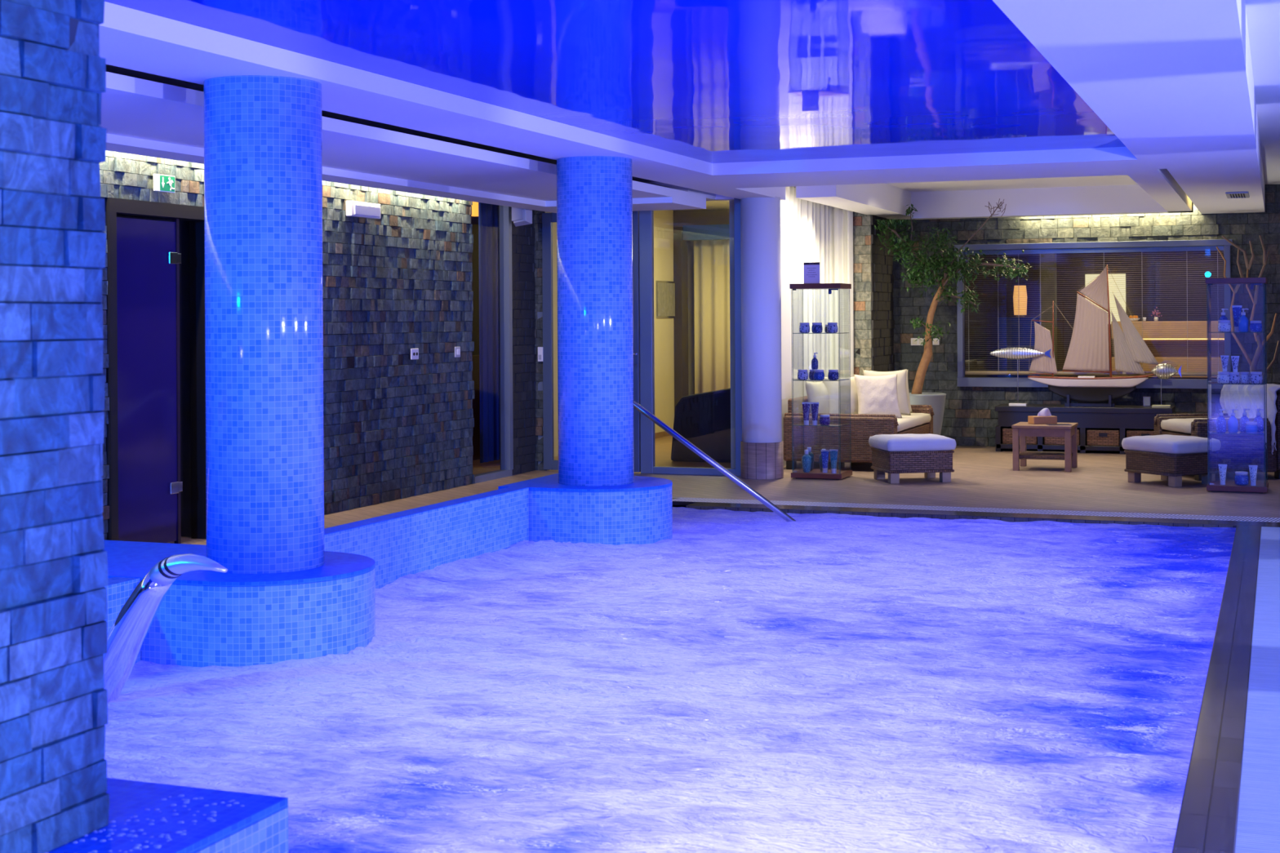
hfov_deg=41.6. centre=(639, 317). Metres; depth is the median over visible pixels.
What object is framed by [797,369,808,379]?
jar
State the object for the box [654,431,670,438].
baseboard
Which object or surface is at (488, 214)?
door
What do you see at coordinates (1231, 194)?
ceiling vent
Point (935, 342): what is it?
wall switch
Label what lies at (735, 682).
pool water
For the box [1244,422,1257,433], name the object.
jar
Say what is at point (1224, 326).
jar
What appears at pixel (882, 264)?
wall pier
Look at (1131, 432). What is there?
storage basket
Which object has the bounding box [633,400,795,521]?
handrail
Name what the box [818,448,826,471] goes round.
lotion bottle
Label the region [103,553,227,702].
spout
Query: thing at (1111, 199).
ceiling
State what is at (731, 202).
wall
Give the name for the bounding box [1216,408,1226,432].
pump bottle
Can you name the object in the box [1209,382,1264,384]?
glass shelf
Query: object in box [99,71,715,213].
ceiling
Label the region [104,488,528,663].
wall
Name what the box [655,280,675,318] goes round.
wall picture
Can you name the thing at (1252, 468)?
tube
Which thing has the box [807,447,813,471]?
lotion bottle
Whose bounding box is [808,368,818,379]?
jar
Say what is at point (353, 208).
emergency light
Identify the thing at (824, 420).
jar
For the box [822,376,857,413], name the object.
cushion
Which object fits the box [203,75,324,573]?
column
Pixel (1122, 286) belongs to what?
lit panel
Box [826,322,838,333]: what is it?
jar
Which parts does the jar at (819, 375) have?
lid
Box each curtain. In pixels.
[693,240,730,394]
[789,186,853,398]
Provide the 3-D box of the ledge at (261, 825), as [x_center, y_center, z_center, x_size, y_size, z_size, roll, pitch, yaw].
[-2.939,1.861,0.978,2.190,1.620,6.540,0,0,21]
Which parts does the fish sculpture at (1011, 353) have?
rod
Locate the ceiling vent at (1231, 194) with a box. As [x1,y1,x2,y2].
[1225,191,1249,198]
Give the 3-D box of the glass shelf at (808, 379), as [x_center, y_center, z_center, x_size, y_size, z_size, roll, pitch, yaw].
[1.526,0.522,14.201,0.394,0.005,0.344,0,0,21]
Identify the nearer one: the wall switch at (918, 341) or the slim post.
the wall switch at (918, 341)
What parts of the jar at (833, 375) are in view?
lid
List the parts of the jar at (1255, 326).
lid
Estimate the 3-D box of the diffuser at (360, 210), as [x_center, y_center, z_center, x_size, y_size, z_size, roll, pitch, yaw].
[-1.958,-0.767,12.106,0.012,0.075,0.360,0,0,21]
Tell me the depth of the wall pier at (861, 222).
16.90 m
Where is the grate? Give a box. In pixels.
[672,497,1279,522]
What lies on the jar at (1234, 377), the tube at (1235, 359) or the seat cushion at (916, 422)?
the tube at (1235, 359)
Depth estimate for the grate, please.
11.76 m
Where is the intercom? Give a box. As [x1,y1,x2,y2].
[537,346,542,361]
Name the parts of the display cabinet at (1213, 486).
pane, pane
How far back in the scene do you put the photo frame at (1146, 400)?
16.61 m
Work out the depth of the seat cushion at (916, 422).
15.55 m
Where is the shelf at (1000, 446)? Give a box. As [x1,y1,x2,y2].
[996,443,1125,451]
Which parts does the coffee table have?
leg, leg, leg, leg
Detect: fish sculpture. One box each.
[989,345,1051,405]
[1151,360,1181,408]
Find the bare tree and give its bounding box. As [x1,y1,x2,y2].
[1216,235,1279,382]
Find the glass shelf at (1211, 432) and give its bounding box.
[1208,430,1263,434]
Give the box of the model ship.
[1027,264,1159,407]
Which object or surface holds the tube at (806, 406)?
on the display cabinet at (814, 473)
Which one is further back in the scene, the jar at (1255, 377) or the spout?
the jar at (1255, 377)
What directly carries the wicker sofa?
on the floor
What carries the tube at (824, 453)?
on the display cabinet at (814, 473)
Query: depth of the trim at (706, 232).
19.44 m
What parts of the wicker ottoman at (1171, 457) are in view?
leg, leg, leg, leg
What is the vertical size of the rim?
1.300 m
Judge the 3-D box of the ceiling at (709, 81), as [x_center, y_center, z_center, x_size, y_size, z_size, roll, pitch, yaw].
[-0.762,-1.087,4.430,2.870,0.020,14.750,0,0,21]
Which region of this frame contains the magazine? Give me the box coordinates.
[1045,423,1071,425]
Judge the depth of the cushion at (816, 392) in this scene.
15.12 m
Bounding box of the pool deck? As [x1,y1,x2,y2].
[1235,526,1279,852]
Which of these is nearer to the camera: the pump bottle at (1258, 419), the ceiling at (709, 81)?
the ceiling at (709, 81)
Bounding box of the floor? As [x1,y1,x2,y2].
[168,435,1279,545]
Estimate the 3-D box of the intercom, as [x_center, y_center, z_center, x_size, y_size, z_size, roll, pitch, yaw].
[-0.885,0.324,14.980,0.050,0.130,0.021,0,0,21]
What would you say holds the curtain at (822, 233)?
hanging from the trim
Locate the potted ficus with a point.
(937, 400)
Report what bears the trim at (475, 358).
attached to the wall at (379, 306)
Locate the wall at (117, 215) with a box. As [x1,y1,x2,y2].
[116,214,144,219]
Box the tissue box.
[1027,408,1057,424]
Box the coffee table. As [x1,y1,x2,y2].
[1011,422,1078,471]
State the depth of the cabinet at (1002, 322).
20.42 m
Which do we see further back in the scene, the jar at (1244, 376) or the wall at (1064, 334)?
the wall at (1064, 334)
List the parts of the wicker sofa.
leg, backrest, arm, seat, arm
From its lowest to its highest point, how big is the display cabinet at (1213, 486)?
1.630 m
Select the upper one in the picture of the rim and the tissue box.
the tissue box
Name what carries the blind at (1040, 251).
attached to the window at (962, 381)
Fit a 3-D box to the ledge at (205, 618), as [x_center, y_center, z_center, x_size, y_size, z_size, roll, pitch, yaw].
[-2.108,1.857,7.315,2.055,1.620,0.910,0,0,21]
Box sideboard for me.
[995,404,1175,454]
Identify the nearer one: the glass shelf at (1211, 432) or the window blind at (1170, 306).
the glass shelf at (1211, 432)
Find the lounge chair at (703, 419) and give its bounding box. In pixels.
[671,388,730,462]
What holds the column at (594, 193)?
on the ledge at (640, 512)
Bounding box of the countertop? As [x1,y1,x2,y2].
[1111,320,1224,378]
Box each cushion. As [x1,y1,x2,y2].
[804,381,829,413]
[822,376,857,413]
[853,373,902,417]
[862,368,911,415]
[868,433,955,451]
[871,369,912,413]
[897,413,931,431]
[1121,434,1221,453]
[1160,417,1229,434]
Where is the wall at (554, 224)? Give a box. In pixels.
[547,212,558,457]
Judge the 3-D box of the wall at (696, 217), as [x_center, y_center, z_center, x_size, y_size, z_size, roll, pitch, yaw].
[1.369,0.036,19.879,2.880,2.620,0.150,0,0,21]
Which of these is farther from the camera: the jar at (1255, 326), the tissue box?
the tissue box
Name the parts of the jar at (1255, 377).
lid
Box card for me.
[803,262,819,283]
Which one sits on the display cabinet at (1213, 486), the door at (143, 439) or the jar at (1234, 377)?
the jar at (1234, 377)
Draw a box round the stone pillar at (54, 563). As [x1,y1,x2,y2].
[0,0,109,852]
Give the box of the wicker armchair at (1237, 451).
[1153,392,1279,480]
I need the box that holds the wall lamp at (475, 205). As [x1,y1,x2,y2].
[471,201,478,218]
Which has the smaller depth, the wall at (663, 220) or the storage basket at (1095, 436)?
the storage basket at (1095, 436)
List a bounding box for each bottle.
[801,449,811,472]
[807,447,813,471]
[811,352,817,369]
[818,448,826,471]
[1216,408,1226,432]
[1217,308,1228,323]
[1227,408,1238,432]
[1238,308,1248,332]
[1239,408,1249,432]
[1253,408,1263,432]
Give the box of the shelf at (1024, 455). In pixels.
[1019,451,1072,460]
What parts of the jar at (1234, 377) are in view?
lid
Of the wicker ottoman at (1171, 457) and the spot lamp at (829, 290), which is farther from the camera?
the spot lamp at (829, 290)
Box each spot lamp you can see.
[828,288,838,293]
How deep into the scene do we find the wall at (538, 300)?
15.00 m
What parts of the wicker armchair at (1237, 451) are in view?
seat, arm, leg, arm, leg, backrest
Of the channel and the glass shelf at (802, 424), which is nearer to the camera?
the channel
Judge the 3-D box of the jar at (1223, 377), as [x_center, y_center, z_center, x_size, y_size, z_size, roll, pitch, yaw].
[4.466,0.458,12.908,0.097,0.090,0.097,0,0,22]
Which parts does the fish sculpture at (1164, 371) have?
rod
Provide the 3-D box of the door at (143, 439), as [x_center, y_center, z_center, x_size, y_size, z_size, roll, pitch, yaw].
[-2.879,0.346,10.020,0.155,2.050,1.020,0,0,21]
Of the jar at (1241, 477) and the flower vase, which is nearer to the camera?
the jar at (1241, 477)
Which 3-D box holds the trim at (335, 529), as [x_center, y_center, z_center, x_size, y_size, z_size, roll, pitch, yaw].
[-1.239,1.041,8.994,0.120,0.004,2.840,0,0,21]
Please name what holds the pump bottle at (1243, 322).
on the display cabinet at (1213, 486)
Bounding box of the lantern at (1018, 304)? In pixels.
[1013,285,1026,316]
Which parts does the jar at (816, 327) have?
lid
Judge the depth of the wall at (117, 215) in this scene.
10.53 m
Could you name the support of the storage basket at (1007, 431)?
on the sideboard
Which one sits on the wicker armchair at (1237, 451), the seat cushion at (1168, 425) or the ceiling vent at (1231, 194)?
the seat cushion at (1168, 425)
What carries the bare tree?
on the floor
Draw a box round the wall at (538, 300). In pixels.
[533,176,733,471]
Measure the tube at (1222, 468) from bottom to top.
0.155 m
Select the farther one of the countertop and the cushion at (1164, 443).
the countertop
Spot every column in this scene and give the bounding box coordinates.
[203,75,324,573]
[556,155,634,486]
[740,196,783,479]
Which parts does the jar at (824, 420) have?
lid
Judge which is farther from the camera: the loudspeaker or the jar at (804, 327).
the loudspeaker
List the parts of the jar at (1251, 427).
lid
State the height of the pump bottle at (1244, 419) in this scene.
0.180 m
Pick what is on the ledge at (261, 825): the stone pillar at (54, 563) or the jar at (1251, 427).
the stone pillar at (54, 563)
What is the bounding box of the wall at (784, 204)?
[780,186,791,466]
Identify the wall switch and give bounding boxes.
[454,346,460,357]
[911,337,924,345]
[932,338,939,345]
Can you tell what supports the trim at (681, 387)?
attached to the wall at (663, 220)
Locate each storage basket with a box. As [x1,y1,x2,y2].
[1002,426,1037,444]
[1044,427,1079,445]
[1086,427,1119,446]
[1126,428,1154,437]
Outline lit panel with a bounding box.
[1084,273,1125,324]
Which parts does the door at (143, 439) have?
post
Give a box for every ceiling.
[99,0,1265,219]
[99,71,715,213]
[104,0,1125,163]
[911,184,1193,219]
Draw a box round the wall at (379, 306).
[99,150,536,540]
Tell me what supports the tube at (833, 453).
on the display cabinet at (814, 473)
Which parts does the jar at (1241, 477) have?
lid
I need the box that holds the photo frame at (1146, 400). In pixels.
[1142,396,1150,406]
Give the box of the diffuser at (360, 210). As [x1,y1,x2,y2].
[354,204,380,217]
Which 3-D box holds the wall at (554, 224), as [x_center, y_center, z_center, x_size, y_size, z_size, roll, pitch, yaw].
[-0.933,0.050,16.340,0.080,2.620,1.300,0,0,21]
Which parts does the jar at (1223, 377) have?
lid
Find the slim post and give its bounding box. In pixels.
[1039,253,1057,377]
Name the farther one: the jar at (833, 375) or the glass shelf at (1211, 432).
the jar at (833, 375)
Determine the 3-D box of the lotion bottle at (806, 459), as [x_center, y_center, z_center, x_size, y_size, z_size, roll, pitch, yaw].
[1.397,1.202,14.145,0.080,0.188,0.080,0,0,21]
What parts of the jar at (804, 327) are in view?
lid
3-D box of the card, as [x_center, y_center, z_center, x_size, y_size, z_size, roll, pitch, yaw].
[1.436,-0.373,14.104,0.138,0.178,0.003,0,0,21]
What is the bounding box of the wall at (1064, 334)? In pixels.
[964,250,1223,377]
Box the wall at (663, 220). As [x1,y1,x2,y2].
[653,209,674,432]
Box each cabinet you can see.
[789,283,852,479]
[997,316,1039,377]
[1204,277,1268,493]
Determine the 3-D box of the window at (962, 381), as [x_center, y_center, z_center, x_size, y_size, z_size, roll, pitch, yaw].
[4.553,-0.028,17.048,2.720,1.470,0.130,0,0,21]
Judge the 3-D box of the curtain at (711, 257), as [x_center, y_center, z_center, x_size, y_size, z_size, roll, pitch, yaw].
[1.105,0.144,19.631,1.003,2.400,0.055,0,0,21]
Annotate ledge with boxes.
[47,777,288,852]
[102,539,375,666]
[497,473,672,545]
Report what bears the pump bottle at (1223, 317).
on the display cabinet at (1213, 486)
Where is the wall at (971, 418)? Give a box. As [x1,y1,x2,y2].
[892,184,1279,446]
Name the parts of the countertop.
panel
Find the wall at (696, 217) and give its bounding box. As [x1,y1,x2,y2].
[673,209,729,395]
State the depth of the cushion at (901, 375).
15.65 m
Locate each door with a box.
[104,197,206,543]
[478,202,500,462]
[537,198,742,475]
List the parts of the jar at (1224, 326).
lid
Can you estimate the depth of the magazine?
14.72 m
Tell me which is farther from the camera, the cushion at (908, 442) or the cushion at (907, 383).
the cushion at (907, 383)
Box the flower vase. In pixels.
[1151,306,1161,320]
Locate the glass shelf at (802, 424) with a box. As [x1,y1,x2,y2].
[794,422,846,426]
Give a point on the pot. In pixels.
(937, 400)
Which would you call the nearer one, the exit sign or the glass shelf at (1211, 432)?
the exit sign
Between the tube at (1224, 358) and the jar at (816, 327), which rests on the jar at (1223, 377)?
the tube at (1224, 358)
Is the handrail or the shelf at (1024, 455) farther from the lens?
the shelf at (1024, 455)
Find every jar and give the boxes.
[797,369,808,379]
[799,322,809,333]
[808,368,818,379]
[811,322,822,333]
[813,369,824,380]
[819,414,830,425]
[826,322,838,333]
[827,369,838,380]
[1217,320,1231,332]
[1217,371,1229,383]
[1229,372,1239,383]
[1234,471,1248,484]
[1239,372,1250,383]
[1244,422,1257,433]
[1249,320,1262,332]
[1249,371,1262,383]
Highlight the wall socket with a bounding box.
[410,348,418,359]
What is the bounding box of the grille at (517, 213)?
[511,207,523,221]
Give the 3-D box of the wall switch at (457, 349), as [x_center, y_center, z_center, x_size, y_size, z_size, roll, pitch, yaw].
[-1.463,0.275,13.542,0.018,0.085,0.090,0,0,21]
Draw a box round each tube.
[801,402,810,425]
[810,402,818,425]
[821,449,829,472]
[829,448,838,473]
[1217,464,1226,484]
[1220,355,1228,371]
[1231,305,1241,332]
[1231,355,1239,372]
[1248,465,1257,485]
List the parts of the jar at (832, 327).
lid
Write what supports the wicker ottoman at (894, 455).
on the floor
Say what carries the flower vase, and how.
on the countertop
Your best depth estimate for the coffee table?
14.70 m
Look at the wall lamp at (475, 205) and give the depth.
15.91 m
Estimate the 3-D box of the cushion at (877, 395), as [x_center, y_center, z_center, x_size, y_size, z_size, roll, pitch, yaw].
[2.149,0.711,15.239,0.420,0.401,0.185,0,0,-11]
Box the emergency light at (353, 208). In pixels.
[346,200,380,218]
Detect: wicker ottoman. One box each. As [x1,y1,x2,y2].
[868,433,955,484]
[1121,434,1221,487]
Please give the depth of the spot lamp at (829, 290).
14.02 m
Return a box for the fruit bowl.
[1129,318,1139,320]
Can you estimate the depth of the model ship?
16.61 m
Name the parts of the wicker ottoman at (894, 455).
leg, leg, leg, leg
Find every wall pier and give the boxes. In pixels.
[853,211,871,375]
[871,214,894,371]
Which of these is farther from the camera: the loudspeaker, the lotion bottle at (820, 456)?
the loudspeaker
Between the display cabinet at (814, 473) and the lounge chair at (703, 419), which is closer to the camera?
the display cabinet at (814, 473)
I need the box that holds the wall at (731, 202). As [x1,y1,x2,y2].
[728,200,735,468]
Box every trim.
[324,486,528,535]
[471,355,479,460]
[673,226,688,412]
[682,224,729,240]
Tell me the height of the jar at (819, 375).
0.086 m
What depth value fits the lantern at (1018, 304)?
20.53 m
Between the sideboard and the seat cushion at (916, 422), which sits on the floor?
the sideboard
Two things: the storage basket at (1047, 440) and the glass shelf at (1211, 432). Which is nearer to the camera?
the glass shelf at (1211, 432)
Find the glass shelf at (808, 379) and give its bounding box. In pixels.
[793,378,847,380]
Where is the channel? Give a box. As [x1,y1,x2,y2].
[672,497,1279,522]
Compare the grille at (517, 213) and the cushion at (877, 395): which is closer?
the grille at (517, 213)
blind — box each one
[964,245,1223,376]
[1155,260,1224,320]
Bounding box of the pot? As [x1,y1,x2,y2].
[909,392,946,435]
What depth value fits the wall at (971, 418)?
17.22 m
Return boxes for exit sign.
[153,173,175,192]
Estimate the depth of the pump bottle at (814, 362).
14.18 m
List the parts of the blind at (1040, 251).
ladder cord, ladder cord, ladder cord, ladder cord, rail, head rail, ladder cord, ladder cord, ladder cord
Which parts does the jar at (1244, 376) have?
lid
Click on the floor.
(982, 477)
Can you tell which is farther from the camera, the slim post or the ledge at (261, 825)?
the slim post
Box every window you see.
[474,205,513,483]
[954,239,1232,389]
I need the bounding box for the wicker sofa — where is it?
[783,395,933,469]
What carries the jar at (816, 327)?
on the display cabinet at (814, 473)
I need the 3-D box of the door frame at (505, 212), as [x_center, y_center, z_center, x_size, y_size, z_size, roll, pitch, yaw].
[-1.267,0.181,14.200,0.090,2.360,0.720,0,0,21]
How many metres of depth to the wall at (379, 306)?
12.58 m
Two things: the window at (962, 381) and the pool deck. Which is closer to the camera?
the pool deck
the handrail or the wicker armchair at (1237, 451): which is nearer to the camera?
the handrail
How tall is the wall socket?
0.085 m
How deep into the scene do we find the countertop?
18.62 m
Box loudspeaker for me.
[511,207,532,226]
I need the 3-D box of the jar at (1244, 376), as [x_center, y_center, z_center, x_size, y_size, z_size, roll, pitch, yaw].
[4.632,0.459,12.916,0.092,0.086,0.092,0,0,22]
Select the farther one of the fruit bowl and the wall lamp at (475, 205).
the fruit bowl
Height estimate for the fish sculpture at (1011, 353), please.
0.605 m
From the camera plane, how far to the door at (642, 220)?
14.66 m
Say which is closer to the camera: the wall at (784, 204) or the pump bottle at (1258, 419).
the pump bottle at (1258, 419)
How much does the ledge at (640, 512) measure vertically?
1.620 m
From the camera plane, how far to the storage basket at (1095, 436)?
16.47 m
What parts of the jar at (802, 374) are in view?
lid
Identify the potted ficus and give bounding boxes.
[874,198,1029,435]
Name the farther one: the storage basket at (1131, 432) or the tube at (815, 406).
the storage basket at (1131, 432)
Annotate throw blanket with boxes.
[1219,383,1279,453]
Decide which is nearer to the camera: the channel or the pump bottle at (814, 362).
the channel
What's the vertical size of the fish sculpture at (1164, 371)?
0.460 m
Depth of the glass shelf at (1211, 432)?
12.86 m
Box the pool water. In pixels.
[104,506,1235,852]
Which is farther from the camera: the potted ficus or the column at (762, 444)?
the potted ficus
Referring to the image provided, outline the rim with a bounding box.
[685,502,1279,852]

